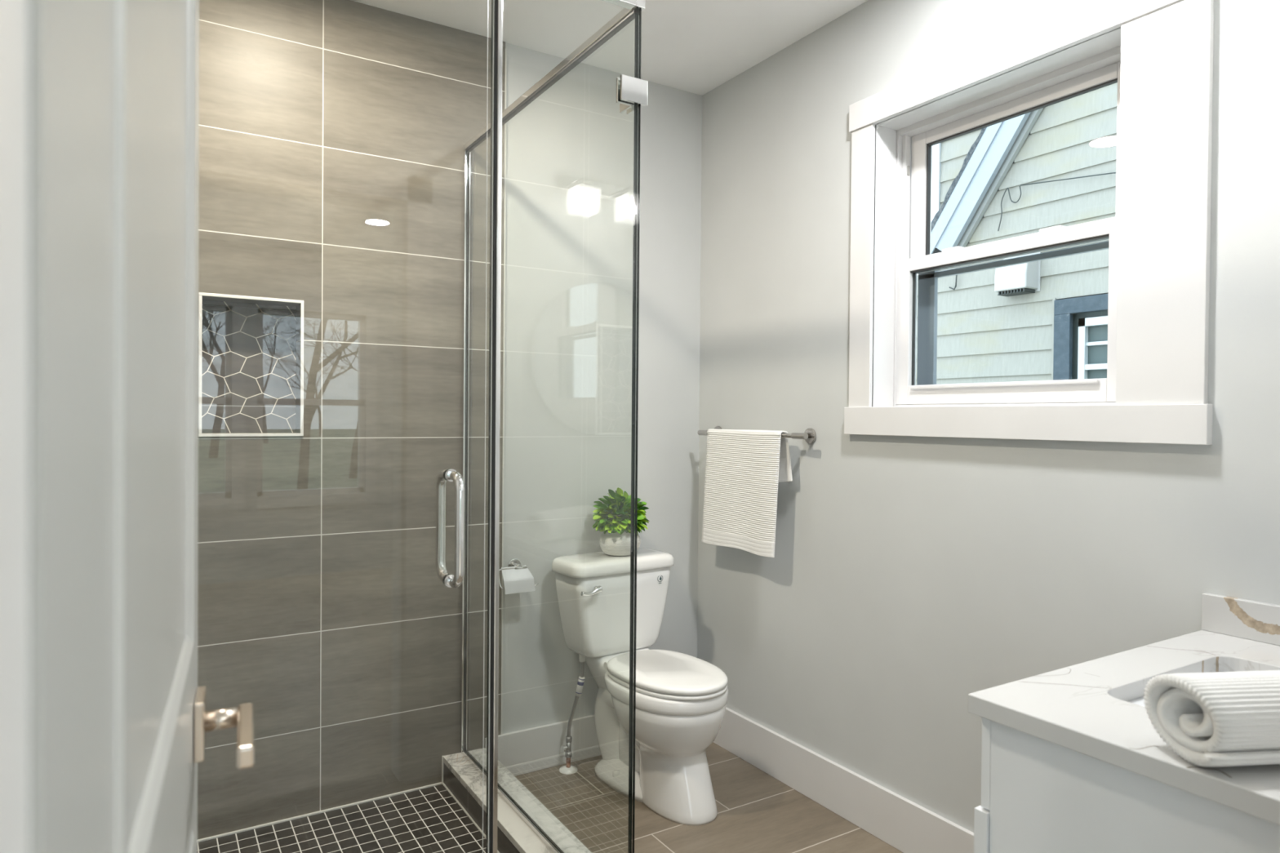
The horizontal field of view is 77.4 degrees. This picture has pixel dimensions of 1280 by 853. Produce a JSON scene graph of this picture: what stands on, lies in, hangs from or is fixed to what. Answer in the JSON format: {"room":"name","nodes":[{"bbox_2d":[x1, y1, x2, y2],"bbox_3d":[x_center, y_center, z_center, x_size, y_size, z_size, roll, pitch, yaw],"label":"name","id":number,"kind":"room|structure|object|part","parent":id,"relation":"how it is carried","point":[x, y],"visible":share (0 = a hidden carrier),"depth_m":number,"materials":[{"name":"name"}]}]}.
{"room":"bathroom","nodes":[
{"label":"bathroom","id":0,"kind":"room"},
{"bbox_2d":[197,0,702,839],"bbox_3d":[-0.620,-0.003,2.841,2.200,2.724,0.124,0,1,-32],"label":"wall","id":1,"kind":"structure","parent":0,"point":[333,134],"depth_m":2.67,"materials":[{"name":"beige tile"}]},
{"bbox_2d":[198,292,303,436],"bbox_3d":[-1.199,-0.182,2.464,0.288,0.424,0.104,0,1,-32],"label":"shower niche","id":2,"kind":"object","parent":1,"relation":"attached to","point":[246,351],"visible":0.98,"depth_m":2.49,"materials":[{"name":"grey tile"}]},
{"bbox_2d":[197,755,499,852],"bbox_3d":[-0.829,1.187,2.039,1.006,0.097,1.056,0,1,-32],"label":"trim","id":3,"kind":"structure","parent":1,"relation":"attached to","point":[442,762],"depth_m":2.54,"materials":[{"name":"white metal"}]},
{"bbox_2d":[500,48,506,734],"bbox_3d":[-0.487,-0.040,2.849,0.005,2.600,0.008,0,1,-32],"label":"trim","id":4,"kind":"structure","parent":1,"relation":"attached to","point":[505,63],"depth_m":2.85,"materials":[{"name":"white"}]},
{"bbox_2d":[498,558,537,594],"bbox_3d":[-0.442,0.529,2.836,0.147,0.105,0.094,0,1,-32],"label":"toilet paper holder","id":5,"kind":"object","parent":1,"relation":"attached to","point":[517,578],"visible":0.85,"depth_m":2.81,"materials":[{"name":"silver metal"}]},
{"bbox_3d":[-0.438,0.502,2.855,0.022,0.022,0.045,0,1,-32],"label":"post","id":6,"kind":"part","parent":5,"relation":"part of","materials":[{"name":"silver metal"}]},
{"bbox_3d":[-0.432,0.532,2.819,0.147,0.071,0.033,0,1,-32],"label":"wire arm","id":7,"kind":"part","parent":5,"relation":"part of","materials":[{"name":"silver metal"}]},
{"bbox_2d":[484,714,600,776],"bbox_3d":[-0.155,1.182,3.070,0.925,0.157,0.015,0,1,-32],"label":"baseboard","id":8,"kind":"structure","parent":1,"relation":"attached to","point":[532,749],"depth_m":2.94,"materials":[{"name":"white paint"}]},
{"bbox_2d":[197,742,902,852],"bbox_3d":[0.017,1.311,1.689,2.080,0.132,2.550,0,1,-32],"label":"floor","id":9,"kind":"structure","parent":0,"point":[757,812],"depth_m":2.51,"materials":[{"name":"brown tile"}]},
{"bbox_2d":[443,747,591,852],"bbox_3d":[-0.724,1.204,2.010,1.156,0.127,1.215,0,1,-32],"label":"shower curb","id":10,"kind":"object","parent":9,"relation":"on","point":[461,778],"visible":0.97,"depth_m":2.41,"materials":[{"name":"white stone"}]},
{"bbox_2d":[459,0,648,852],"bbox_3d":[-0.757,0.088,2.009,1.095,2.105,1.151,0,1,-32],"label":"shower enclosure","id":11,"kind":"object","parent":10,"relation":"on","point":[631,91],"visible":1,"depth_m":1.81,"materials":[{"name":"clear glass"}]},
{"bbox_3d":[-0.295,0.108,1.633,0.010,2.080,0.024,0,1,-32],"label":"strike post","id":12,"kind":"part","parent":11,"relation":"part of","materials":[{"name":"silver metal"}]},
{"bbox_3d":[-0.299,-0.954,2.275,0.023,0.020,1.150,0,1,-32],"label":"header rail","id":13,"kind":"part","parent":11,"relation":"part of","materials":[{"name":"silver metal"}]},
{"bbox_3d":[-0.467,-0.947,1.510,1.064,0.020,0.023,0,1,-32],"label":"header rail","id":14,"kind":"part","parent":11,"relation":"part of","materials":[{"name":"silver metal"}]},
{"bbox_3d":[-0.013,-0.750,1.782,0.068,0.055,0.007,0,1,-32],"label":"clamp plate","id":15,"kind":"part","parent":11,"relation":"part of","materials":[{"name":"silver metal"}]},
{"bbox_3d":[-0.149,0.099,1.722,0.332,2.086,0.010,0,1,-32],"label":"glass","id":16,"kind":"part","parent":11,"relation":"part of","materials":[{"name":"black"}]},
{"bbox_2d":[559,653,585,774],"bbox_3d":[-0.251,1.042,2.928,0.081,0.439,0.083,0,1,-32],"label":"water supply valve","id":17,"kind":"object","parent":9,"relation":"on","point":[568,769],"visible":0.97,"depth_m":2.92,"materials":[{"name":"silver metal"}]},
{"bbox_3d":[-0.280,1.176,2.916,0.010,0.026,0.026,0,1,-43],"label":"valve knob","id":18,"kind":"part","parent":17,"relation":"part of","materials":[{"name":"silver metal"}]},
{"bbox_2d":[577,681,583,685],"bbox_3d":[-0.216,0.935,2.914,0.025,0.016,0.024,0,1,-32],"label":"print","id":19,"kind":"object","parent":17,"relation":"on","point":[580,683],"depth_m":2.90,"materials":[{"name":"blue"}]},
{"bbox_2d":[551,547,728,826],"bbox_3d":[0.035,0.885,2.786,0.450,0.809,0.636,0,1,-36],"label":"toilet","id":20,"kind":"object","parent":9,"relation":"on","point":[682,699],"visible":0.94,"depth_m":2.77,"materials":[{"name":"white ceramic"}]},
{"bbox_3d":[-0.173,0.571,2.782,0.085,0.031,0.039,0,1,-36],"label":"flush lever","id":21,"kind":"part","parent":20,"relation":"part of","materials":[{"name":"silver metal"}]},
{"bbox_3d":[-0.096,0.675,2.966,0.424,0.298,0.178,0,1,-36],"label":"tank","id":22,"kind":"part","parent":20,"relation":"part of","materials":[{"name":"white ceramic"}]},
{"bbox_3d":[-0.093,0.502,2.960,0.450,0.048,0.193,0,1,-36],"label":"tank lid","id":23,"kind":"part","parent":20,"relation":"part of","materials":[{"name":"white ceramic"}]},
{"bbox_2d":[592,487,649,555],"bbox_3d":[-0.070,0.352,2.984,0.214,0.251,0.207,0,1,-2],"label":"potted plant","id":24,"kind":"object","parent":20,"relation":"on","point":[613,517],"visible":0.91,"depth_m":2.93,"materials":[{"name":"green plant"}]},
{"bbox_3d":[0.100,0.854,2.720,0.334,0.015,0.451,0,1,-36],"label":"seat","id":25,"kind":"part","parent":20,"relation":"part of","materials":[{"name":"white plastic"}]},
{"bbox_3d":[0.100,0.834,2.719,0.336,0.022,0.452,0,1,-36],"label":"lid","id":26,"kind":"part","parent":20,"relation":"part of","materials":[{"name":"white plastic"}]},
{"bbox_2d":[973,671,1279,852],"bbox_3d":[1.020,0.880,1.288,0.786,0.821,0.584,0,1,-32],"label":"vanity cabinet","id":27,"kind":"object","parent":9,"relation":"on","point":[1038,795],"visible":0.52,"depth_m":1.16,"materials":[{"name":"white paint"}]},
{"bbox_3d":[0.718,0.903,1.404,0.394,0.558,0.024,0,1,-32],"label":"door","id":28,"kind":"part","parent":27,"relation":"part of","materials":[{"name":"white paint"}]},
{"bbox_3d":[0.892,0.546,1.501,0.777,0.150,0.016,0,1,-32],"label":"false drawer","id":29,"kind":"part","parent":27,"relation":"part of","materials":[{"name":"white paint"}]},
{"bbox_2d":[968,630,1279,825],"bbox_3d":[1.022,0.454,1.271,0.804,0.031,0.564,0,1,-32],"label":"countertop","id":30,"kind":"structure","parent":27,"relation":"on","point":[1084,708],"depth_m":1.24,"materials":[{"name":"white stone"}]},
{"bbox_2d":[1143,670,1279,766],"bbox_3d":[0.856,0.384,1.070,0.308,0.109,0.123,0,1,-6],"label":"rolled towel","id":31,"kind":"object","parent":30,"relation":"on","point":[1220,718],"visible":1,"depth_m":1.02,"materials":[{"name":"white fabric"}]},
{"bbox_2d":[1201,592,1279,645],"bbox_3d":[1.358,0.401,1.477,0.020,0.078,0.563,0,1,-32],"label":"side splash","id":32,"kind":"object","parent":30,"relation":"on","point":[1259,621],"visible":1,"depth_m":1.65,"materials":[{"name":"white stone"}]},
{"bbox_2d":[351,0,867,95],"bbox_3d":[1.104,-1.369,0.007,5.200,0.100,6.720,0,1,-32],"label":"ceiling","id":33,"kind":"structure","parent":0,"point":[696,46],"depth_m":2.72,"materials":[{"name":"white paint"}]},
{"bbox_2d":[697,0,1279,832],"bbox_3d":[0.986,0.017,2.264,0.170,2.724,2.550,0,1,-32],"label":"wall","id":34,"kind":"structure","parent":0,"point":[907,578],"depth_m":2.37,"materials":[{"name":"grey paint"}]},
{"bbox_2d":[697,426,816,443],"bbox_3d":[0.421,0.028,2.944,0.079,0.053,0.604,0,1,-32],"label":"towel bar","id":35,"kind":"object","parent":34,"relation":"attached to","point":[809,435],"visible":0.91,"depth_m":2.73,"materials":[{"name":"grey metal"}]},
{"bbox_2d":[701,428,792,557],"bbox_3d":[0.385,0.234,2.952,0.068,0.446,0.457,0,1,-32],"label":"hand towel","id":36,"kind":"object","parent":35,"relation":"hanging from","point":[744,468],"visible":0.99,"depth_m":2.92,"materials":[{"name":"white fabric"}]},
{"bbox_3d":[0.394,0.028,2.934,0.015,0.015,0.590,0,1,-32],"label":"rod","id":37,"kind":"part","parent":35,"relation":"part of","materials":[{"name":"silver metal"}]},
{"bbox_2d":[713,706,973,852],"bbox_3d":[0.723,1.195,2.511,0.015,0.159,1.857,0,1,-32],"label":"baseboard","id":38,"kind":"structure","parent":34,"relation":"attached to","point":[898,821],"depth_m":2.59,"materials":[{"name":"white paint"}]},
{"bbox_2d":[844,0,1213,444],"bbox_3d":[1.028,-0.496,2.192,0.216,1.058,1.040,0,1,-32],"label":"window","id":39,"kind":"structure","parent":34,"relation":"in","point":[1158,54],"depth_m":2.03,"materials":[{"name":"white paint"}]},
{"bbox_3d":[0.999,-0.119,2.253,0.010,0.012,0.580,0,1,-32],"label":"lift rail","id":40,"kind":"part","parent":39,"relation":"part of","materials":[{"name":"white plastic"}]},
{"bbox_3d":[1.053,-0.497,2.263,0.098,0.904,0.768,0,1,-32],"label":"vinyl frame","id":41,"kind":"part","parent":39,"relation":"part of","materials":[{"name":"white plastic"}]},
{"bbox_3d":[1.022,-0.294,2.257,0.033,0.459,0.718,0,1,-32],"label":"sash","id":42,"kind":"part","parent":39,"relation":"part of","materials":[{"name":"white plastic"}]},
{"bbox_3d":[1.085,-0.285,2.285,0.016,0.430,0.700,0,1,-32],"label":"screen frame","id":43,"kind":"part","parent":39,"relation":"part of","materials":[{"name":"grey metal"}]},
{"bbox_3d":[1.063,-0.704,2.267,0.032,0.436,0.703,0,1,-32],"label":"sash","id":44,"kind":"part","parent":39,"relation":"part of","materials":[{"name":"white plastic"}]},
{"bbox_3d":[0.699,0.032,0.661,5.200,2.724,0.120,0,1,-32],"label":"wall","id":45,"kind":"structure","parent":0,"visible":0},
{"bbox_2d":[0,0,29,852],"bbox_3d":[0.207,0.226,0.362,0.990,2.135,0.152,0,1,-32],"label":"doorway","id":46,"kind":"structure","parent":45,"relation":"in","point":[14,14],"depth_m":0.18,"materials":[{"name":"white paint"}]},
{"bbox_2d":[29,0,254,852],"bbox_3d":[-0.311,0.266,0.547,0.090,2.018,0.772,0,1,-26],"label":"door","id":47,"kind":"structure","parent":46,"relation":"attached to","point":[120,721],"depth_m":0.32,"materials":[{"name":"white paint"}]},
{"bbox_3d":[-0.330,0.212,0.560,0.006,1.690,0.530,0,1,-26],"label":"panel moulding","id":48,"kind":"part","parent":47,"relation":"part of","materials":[{"name":"white paint"}]},
{"bbox_3d":[-0.399,0.310,0.808,0.015,0.021,0.130,0,1,-26],"label":"lever handle","id":49,"kind":"part","parent":47,"relation":"part of","materials":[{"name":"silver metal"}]},
{"bbox_3d":[-1.292,0.004,1.719,0.120,2.724,1.330,0,1,-32],"label":"wall","id":50,"kind":"structure","parent":0,"visible":0},
{"bbox_2d":[435,0,494,852],"bbox_3d":[-0.616,0.103,1.435,0.733,2.054,0.135,0,1,-32],"label":"shower door","id":51,"kind":"structure","parent":50,"relation":"attached to","point":[451,580],"depth_m":1.62,"materials":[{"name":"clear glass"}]},
{"bbox_3d":[-0.396,0.200,1.615,0.019,0.228,0.062,0,1,-32],"label":"pull handle","id":52,"kind":"part","parent":51,"relation":"part of","materials":[{"name":"silver metal"}]},
{"bbox_3d":[-0.358,0.201,1.553,0.019,0.228,0.062,0,1,-32],"label":"pull handle","id":53,"kind":"part","parent":51,"relation":"part of","materials":[{"name":"silver metal"}]},
{"bbox_3d":[-0.603,0.103,1.443,0.695,2.054,0.010,0,1,-32],"label":"door glass","id":54,"kind":"part","parent":51,"relation":"part of","materials":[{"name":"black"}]},
{"label":"outside","id":55,"kind":"structure","parent":0,"visible":0},
{"bbox_2d":[915,82,1117,404],"bbox_3d":[4.257,-1.526,4.812,0.750,5.708,7.400,0,1,-32],"label":"neighbor house","id":56,"kind":"structure","parent":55,"point":[1057,331],"depth_m":6.30,"materials":[{"name":"teal wood"}]},
{"bbox_3d":[3.036,-2.913,6.108,0.015,2.932,2.124,0,1,-32],"label":"rake crown","id":57,"kind":"part","parent":56,"relation":"part of","materials":[{"name":"grey paint"}]},
{"bbox_3d":[3.233,-2.851,6.006,0.044,2.814,2.028,0,1,-32],"label":"rake trim","id":58,"kind":"part","parent":56,"relation":"part of","materials":[{"name":"grey"}]},
{"bbox_2d":[994,252,1040,296],"bbox_3d":[2.974,-1.208,6.320,0.166,0.322,0.305,0,1,-32],"label":"vent hood","id":59,"kind":"object","parent":56,"relation":"attached to","point":[1024,278],"visible":0.77,"depth_m":6.24,"materials":[{"name":"grey plastic"}]},
{"bbox_2d":[997,288,1035,296],"bbox_3d":[2.970,-1.061,6.320,0.140,0.027,0.235,0,1,-32],"label":"grille","id":60,"kind":"object","parent":59,"relation":"attached to","point":[1002,291],"depth_m":6.29,"materials":[{"name":"grey"}]},
{"bbox_2d":[948,172,1115,289],"bbox_3d":[3.124,-1.541,6.176,0.012,0.760,1.713,0,1,-32],"label":"cable","id":61,"kind":"object","parent":56,"relation":"attached to","point":[1111,172],"visible":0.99,"depth_m":6.34,"materials":[{"name":"grey plastic"}]},
{"bbox_3d":[3.433,-0.449,5.714,0.045,1.020,0.970,0,1,-32],"label":"window trim","id":62,"kind":"part","parent":56,"relation":"part of","materials":[{"name":"blue paint"}]},
{"bbox_2d":[1071,310,1107,379],"bbox_3d":[3.474,-0.397,5.790,0.015,0.915,0.805,0,1,-32],"label":"window","id":63,"kind":"structure","parent":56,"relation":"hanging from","point":[1096,339],"depth_m":5.94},
{"bbox_3d":[3.473,-0.371,5.740,0.050,0.865,0.640,0,1,-32],"label":"window sash","id":64,"kind":"part","parent":56,"relation":"part of","materials":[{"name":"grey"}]}
]}

